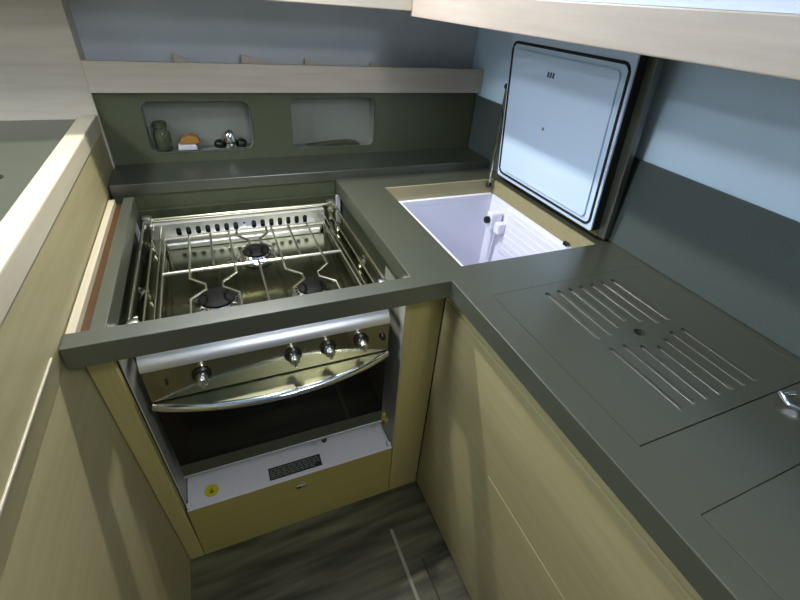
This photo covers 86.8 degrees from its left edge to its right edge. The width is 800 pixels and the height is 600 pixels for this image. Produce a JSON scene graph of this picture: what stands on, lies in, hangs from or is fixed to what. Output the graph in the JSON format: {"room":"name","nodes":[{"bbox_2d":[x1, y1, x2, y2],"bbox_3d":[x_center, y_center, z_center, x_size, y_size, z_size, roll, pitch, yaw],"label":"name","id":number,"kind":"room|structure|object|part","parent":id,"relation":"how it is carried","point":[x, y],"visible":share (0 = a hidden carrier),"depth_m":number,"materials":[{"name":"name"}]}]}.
{"room":"ship interior","nodes":[
{"label":"ship interior","id":0,"kind":"room"},
{"bbox_2d":[0,0,114,167],"bbox_3d":[-1.705,-0.036,0.969,1.950,1.290,0.070,-10,38,-20],"label":"wall","id":1,"kind":"structure","parent":0,"point":[42,76],"depth_m":0.98,"materials":[{"name":"brown wood"}]},
{"bbox_2d":[92,93,475,164],"bbox_3d":[-0.271,-0.554,1.320,1.114,0.183,0.060,-10,38,-20],"label":"backsplash","id":2,"kind":"structure","parent":1,"relation":"attached to","point":[271,124],"depth_m":1.28,"materials":[{"name":"green laminate"}]},
{"bbox_2d":[152,120,173,151],"bbox_3d":[-0.668,-0.461,1.187,0.044,0.076,0.044,-10,38,-20],"label":"glass jar","id":3,"kind":"object","parent":2,"relation":"in","point":[162,136],"visible":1,"depth_m":1.18,"materials":[{"name":"green glass"}]},
{"bbox_3d":[-0.665,-0.486,1.169,0.036,0.014,0.036,-10,38,-20],"label":"jar lid","id":4,"kind":"part","parent":3,"relation":"part of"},
{"bbox_2d":[178,133,200,150],"bbox_3d":[-0.609,-0.457,1.220,0.061,0.039,0.039,-10,38,-20],"label":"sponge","id":5,"kind":"object","parent":2,"relation":"in","point":[189,141],"visible":1,"depth_m":1.21,"materials":[{"name":"orange"}]},
{"bbox_2d":[214,139,224,147],"bbox_3d":[-0.536,-0.466,1.255,0.031,0.022,0.031,-10,38,-20],"label":"lid","id":6,"kind":"object","parent":2,"relation":"in","point":[219,143],"visible":1,"depth_m":1.25,"materials":[{"name":"black plastic"}]},
{"bbox_2d":[224,129,236,147],"bbox_3d":[-0.505,-0.481,1.256,0.037,0.050,0.037,-10,38,-20],"label":"shaker","id":7,"kind":"object","parent":2,"relation":"in","point":[230,140],"visible":1,"depth_m":1.25,"materials":[{"name":"silver metal"}]},
{"bbox_2d":[237,138,246,146],"bbox_3d":[-0.477,-0.476,1.276,0.031,0.022,0.031,-10,38,-20],"label":"lid","id":8,"kind":"object","parent":2,"relation":"in","point":[241,142],"visible":1,"depth_m":1.27,"materials":[{"name":"black plastic"}]},
{"bbox_2d":[307,139,359,145],"bbox_3d":[-0.218,-0.516,1.384,0.174,0.010,0.030,-10,38,-20],"label":"folded cloth","id":9,"kind":"object","parent":2,"relation":"in","point":[342,141],"visible":1,"depth_m":1.38,"materials":[{"name":"grey fabric"}]},
{"bbox_2d":[108,147,489,209],"bbox_3d":[-0.251,-0.299,1.402,1.124,0.324,0.185,-10,38,-20],"label":"ledge","id":10,"kind":"object","parent":1,"relation":"attached to","point":[173,184],"visible":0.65,"depth_m":1.21,"materials":[{"name":"grey laminate"}]},
{"bbox_2d":[67,0,478,68],"bbox_3d":[-1.187,-0.394,1.036,3.074,1.925,0.035,-10,38,-20],"label":"wall","id":11,"kind":"structure","parent":0,"point":[211,31],"depth_m":1.17,"materials":[{"name":"grey paint"}]},
{"bbox_2d":[80,53,483,92],"bbox_3d":[-0.256,-0.661,1.239,1.122,0.086,0.077,-10,38,-20],"label":"wall shelf","id":12,"kind":"object","parent":11,"relation":"attached to","point":[252,75],"visible":1,"depth_m":1.17,"materials":[{"name":"brown wood"}]},
{"bbox_2d":[267,0,411,10],"bbox_3d":[-1.074,-0.829,0.536,3.064,0.623,0.298,-10,38,-20],"label":"locker","id":13,"kind":"object","parent":11,"relation":"attached to","point":[405,5],"visible":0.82,"depth_m":0.97,"materials":[{"name":"brown wood"}]},
{"bbox_2d":[191,368,470,599],"bbox_3d":[-0.724,1.132,0.593,3.100,0.030,2.750,-10,38,-20],"label":"floor","id":14,"kind":"structure","parent":0,"point":[347,552],"depth_m":1.19,"materials":[{"name":"grey wood"}]},
{"bbox_2d":[0,115,190,599],"bbox_3d":[-0.689,0.652,0.378,0.777,1.002,2.345,-10,38,-20],"label":"base cabinet","id":15,"kind":"object","parent":14,"relation":"on","point":[81,518],"visible":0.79,"depth_m":0.63,"materials":[{"name":"brown wood"}]},
{"bbox_2d":[0,119,75,221],"bbox_3d":[-0.688,0.274,0.090,0.708,0.031,2.345,-10,38,-20],"label":"countertop","id":16,"kind":"structure","parent":15,"relation":"on","point":[25,145],"depth_m":0.86,"materials":[{"name":"grey laminate"}]},
{"bbox_3d":[-0.342,0.205,0.217,0.038,0.040,2.345,-10,38,-20],"label":"fiddle rail","id":17,"kind":"part","parent":15,"relation":"part of","materials":[{"name":"brown wood"}]},
{"bbox_3d":[-0.341,0.265,0.263,0.020,0.110,2.345,-10,38,-20],"label":"panel","id":18,"kind":"part","parent":15,"relation":"part of","materials":[{"name":"brown wood"}]},
{"bbox_2d":[86,193,444,558],"bbox_3d":[-0.342,0.187,1.236,0.696,0.800,0.534,-10,38,-20],"label":"housing","id":19,"kind":"object","parent":14,"relation":"on","point":[224,507],"visible":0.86,"depth_m":1.13,"materials":[{"name":"brown wood"}]},
{"bbox_2d":[126,199,389,478],"bbox_3d":[-0.342,0.088,1.104,0.562,0.486,0.532,-10,38,-20],"label":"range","id":20,"kind":"object","parent":19,"relation":"in","point":[225,403],"visible":0.91,"depth_m":0.97,"materials":[{"name":"silver metal"}]},
{"bbox_3d":[-0.478,0.060,0.766,0.020,0.056,0.018,-10,38,-20],"label":"corner post","id":21,"kind":"part","parent":20,"relation":"part of","materials":[{"name":"silver metal"}]},
{"bbox_3d":[-0.638,-0.179,1.074,0.022,0.059,0.051,-10,38,-20],"label":"corner post","id":22,"kind":"part","parent":20,"relation":"part of","materials":[{"name":"silver metal"}]},
{"bbox_3d":[-0.393,0.149,0.840,0.037,0.037,0.007,-10,38,-20],"label":"knob","id":23,"kind":"part","parent":20,"relation":"part of","materials":[{"name":"black plastic"}]},
{"bbox_3d":[-0.395,0.003,0.918,0.102,0.015,0.102,-10,38,-20],"label":"burner","id":24,"kind":"part","parent":20,"relation":"part of","materials":[{"name":"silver metal"}]},
{"bbox_2d":[137,220,372,321],"bbox_3d":[-0.344,-0.073,1.032,0.500,0.022,0.433,-10,38,-20],"label":"cooktop","id":25,"kind":"object","parent":20,"relation":"in","point":[178,289],"depth_m":1.05,"materials":[{"name":"silver metal"}]},
{"bbox_3d":[-0.340,-0.109,1.002,0.505,0.030,0.460,-10,38,-20],"label":"fiddle rail","id":26,"kind":"part","parent":20,"relation":"part of","materials":[{"name":"silver metal"}]},
{"bbox_3d":[-0.371,-0.119,1.091,0.094,0.015,0.094,-10,38,-20],"label":"burner","id":27,"kind":"part","parent":20,"relation":"part of","materials":[{"name":"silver metal"}]},
{"bbox_3d":[-0.258,0.068,0.872,0.500,0.046,0.032,-10,38,-20],"label":"rail","id":28,"kind":"part","parent":20,"relation":"part of","materials":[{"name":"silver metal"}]},
{"bbox_3d":[-0.260,0.123,0.904,0.500,0.082,0.017,-10,38,-20],"label":"control panel","id":29,"kind":"part","parent":20,"relation":"part of","materials":[{"name":"silver metal"}]},
{"bbox_3d":[-0.251,0.182,0.909,0.496,0.014,0.054,-10,38,-20],"label":"handle plate","id":30,"kind":"part","parent":20,"relation":"part of","materials":[{"name":"silver metal"}]},
{"bbox_3d":[-0.250,0.184,0.908,0.504,0.018,0.067,-10,38,-20],"label":"handle","id":31,"kind":"part","parent":20,"relation":"part of","materials":[{"name":"silver metal"}]},
{"bbox_3d":[-0.273,0.263,1.006,0.494,0.257,0.014,-10,38,-20],"label":"oven door","id":32,"kind":"part","parent":20,"relation":"part of","materials":[{"name":"black glass"}]},
{"bbox_3d":[-0.280,0.372,1.081,0.494,0.007,0.013,-10,38,-20],"label":"door trim","id":33,"kind":"part","parent":20,"relation":"part of","materials":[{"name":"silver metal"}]},
{"bbox_3d":[-0.227,0.119,0.902,0.037,0.037,0.007,-10,38,-20],"label":"knob","id":34,"kind":"part","parent":20,"relation":"part of","materials":[{"name":"black plastic"}]},
{"bbox_3d":[-0.204,-0.023,0.977,0.090,0.015,0.090,-10,38,-20],"label":"burner","id":35,"kind":"part","parent":20,"relation":"part of","materials":[{"name":"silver metal"}]},
{"bbox_3d":[-0.157,0.106,0.928,0.037,0.037,0.007,-10,38,-20],"label":"knob","id":36,"kind":"part","parent":20,"relation":"part of","materials":[{"name":"black plastic"}]},
{"bbox_3d":[-0.199,-0.260,1.240,0.022,0.059,0.051,-10,38,-20],"label":"corner post","id":37,"kind":"part","parent":20,"relation":"part of","materials":[{"name":"silver metal"}]},
{"bbox_3d":[-0.087,0.093,0.955,0.037,0.037,0.007,-10,38,-20],"label":"knob","id":38,"kind":"part","parent":20,"relation":"part of","materials":[{"name":"silver metal"}]},
{"bbox_3d":[-0.284,0.565,1.207,0.545,0.228,0.014,-10,38,-20],"label":"panel","id":39,"kind":"part","parent":19,"relation":"part of","materials":[{"name":"brown wood"}]},
{"bbox_3d":[-0.287,0.458,1.159,0.141,0.001,0.037,-10,38,-20],"label":"rating plate","id":40,"kind":"part","parent":19,"relation":"part of","materials":[{"name":"black metal"}]},
{"bbox_2d":[270,456,319,478],"bbox_3d":[-0.287,0.457,1.159,0.134,0.001,0.028,-10,38,-20],"label":"print","id":41,"kind":"object","parent":19,"relation":"on","point":[299,465],"depth_m":1.16,"materials":[{"name":"grey"}]},
{"bbox_2d":[390,529,419,599],"bbox_3d":[0.327,1.208,0.587,0.009,0.001,1.855,-10,38,-20],"label":"trim","id":42,"kind":"structure","parent":14,"relation":"on","point":[391,530],"depth_m":1.19,"materials":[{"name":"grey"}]},
{"bbox_2d":[421,557,439,599],"bbox_3d":[0.397,1.228,0.567,0.005,0.001,1.750,-10,38,-20],"label":"trim","id":43,"kind":"structure","parent":14,"relation":"on","point":[422,557],"depth_m":1.17,"materials":[{"name":"black"}]},
{"bbox_2d":[416,297,702,599],"bbox_3d":[0.408,0.742,0.555,0.026,0.804,1.670,-10,38,-20],"label":"base cabinet","id":44,"kind":"object","parent":14,"relation":"on","point":[520,513],"visible":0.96,"depth_m":0.82,"materials":[{"name":"brown wood"}]},
{"bbox_2d":[58,168,799,599],"bbox_3d":[0.210,0.274,0.457,1.128,0.041,2.199,-10,38,-20],"label":"countertop","id":45,"kind":"structure","parent":44,"relation":"on","point":[667,484],"depth_m":0.67,"materials":[{"name":"grey stone"}]},
{"bbox_2d":[386,33,664,368],"bbox_3d":[0.235,-0.239,1.135,0.417,0.829,0.461,-10,38,-20],"label":"fridge","id":46,"kind":"object","parent":45,"relation":"in","point":[575,115],"visible":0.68,"depth_m":1.07,"materials":[{"name":"white plastic"}]},
{"bbox_3d":[0.273,-0.253,1.332,0.014,0.023,0.023,-10,38,-20],"label":"thermostat knob","id":47,"kind":"part","parent":46,"relation":"part of","materials":[{"name":"black plastic"}]},
{"bbox_3d":[0.213,-0.205,1.147,0.372,0.064,0.456,-10,38,-20],"label":"hatch frame","id":48,"kind":"part","parent":46,"relation":"part of","materials":[{"name":"brown wood"}]},
{"bbox_3d":[0.384,-0.139,1.238,0.009,0.145,0.310,-10,38,-20],"label":"evaporator plate","id":49,"kind":"part","parent":46,"relation":"part of","materials":[{"name":"white metal"}]},
{"bbox_3d":[0.378,-0.427,1.065,0.039,0.320,0.352,-10,38,-20],"label":"raised panel","id":50,"kind":"part","parent":46,"relation":"part of","materials":[{"name":"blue plastic"}]},
{"bbox_3d":[0.414,-0.437,1.074,0.063,0.412,0.449,-10,38,-20],"label":"lid","id":51,"kind":"part","parent":46,"relation":"part of","materials":[{"name":"grey plastic"}]},
{"bbox_2d":[492,266,799,446],"bbox_3d":[0.425,0.062,0.754,0.392,0.012,0.354,-10,38,-20],"label":"sink cover","id":52,"kind":"object","parent":45,"relation":"in","point":[658,361],"visible":0.99,"depth_m":0.71,"materials":[{"name":"grey laminate"}]},
{"bbox_2d":[702,465,799,599],"bbox_3d":[0.612,0.351,0.373,0.387,0.012,0.483,-10,38,-20],"label":"sink cover","id":53,"kind":"object","parent":45,"relation":"in","point":[761,524],"visible":1,"depth_m":0.47,"materials":[{"name":"grey laminate"}]},
{"bbox_2d":[776,389,799,412],"bbox_3d":[0.614,0.144,0.620,0.114,0.036,0.052,-5,37,-13],"label":"tap","id":54,"kind":"object","parent":45,"relation":"on","point":[783,395],"visible":1,"depth_m":0.62,"materials":[{"name":"silver metal"}]},
{"bbox_3d":[0.440,0.956,0.542,0.001,0.457,1.385,-10,38,-20],"label":"door","id":55,"kind":"part","parent":44,"relation":"part of","materials":[{"name":"brown wood"}]},
{"bbox_2d":[468,2,799,221],"bbox_3d":[0.761,0.102,0.577,0.030,1.925,2.750,-10,38,-20],"label":"wall","id":56,"kind":"structure","parent":0,"point":[732,132],"depth_m":0.78,"materials":[{"name":"white paint"}]},
{"bbox_2d":[408,0,799,80],"bbox_3d":[0.621,-0.384,0.127,0.374,0.634,2.139,-10,38,-20],"label":"locker","id":57,"kind":"object","parent":56,"relation":"attached to","point":[701,32],"visible":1,"depth_m":0.48,"materials":[{"name":"brown wood"}]},
{"bbox_3d":[0.465,-0.374,0.053,0.014,0.584,2.139,-10,38,-20],"label":"panel","id":58,"kind":"part","parent":57,"relation":"part of","materials":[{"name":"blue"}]},
{"bbox_2d":[468,95,799,357],"bbox_3d":[0.705,0.038,0.638,0.008,0.198,2.354,-10,38,-20],"label":"backsplash","id":59,"kind":"structure","parent":56,"relation":"attached to","point":[742,257],"depth_m":0.82,"materials":[{"name":"grey stone"}]}
]}

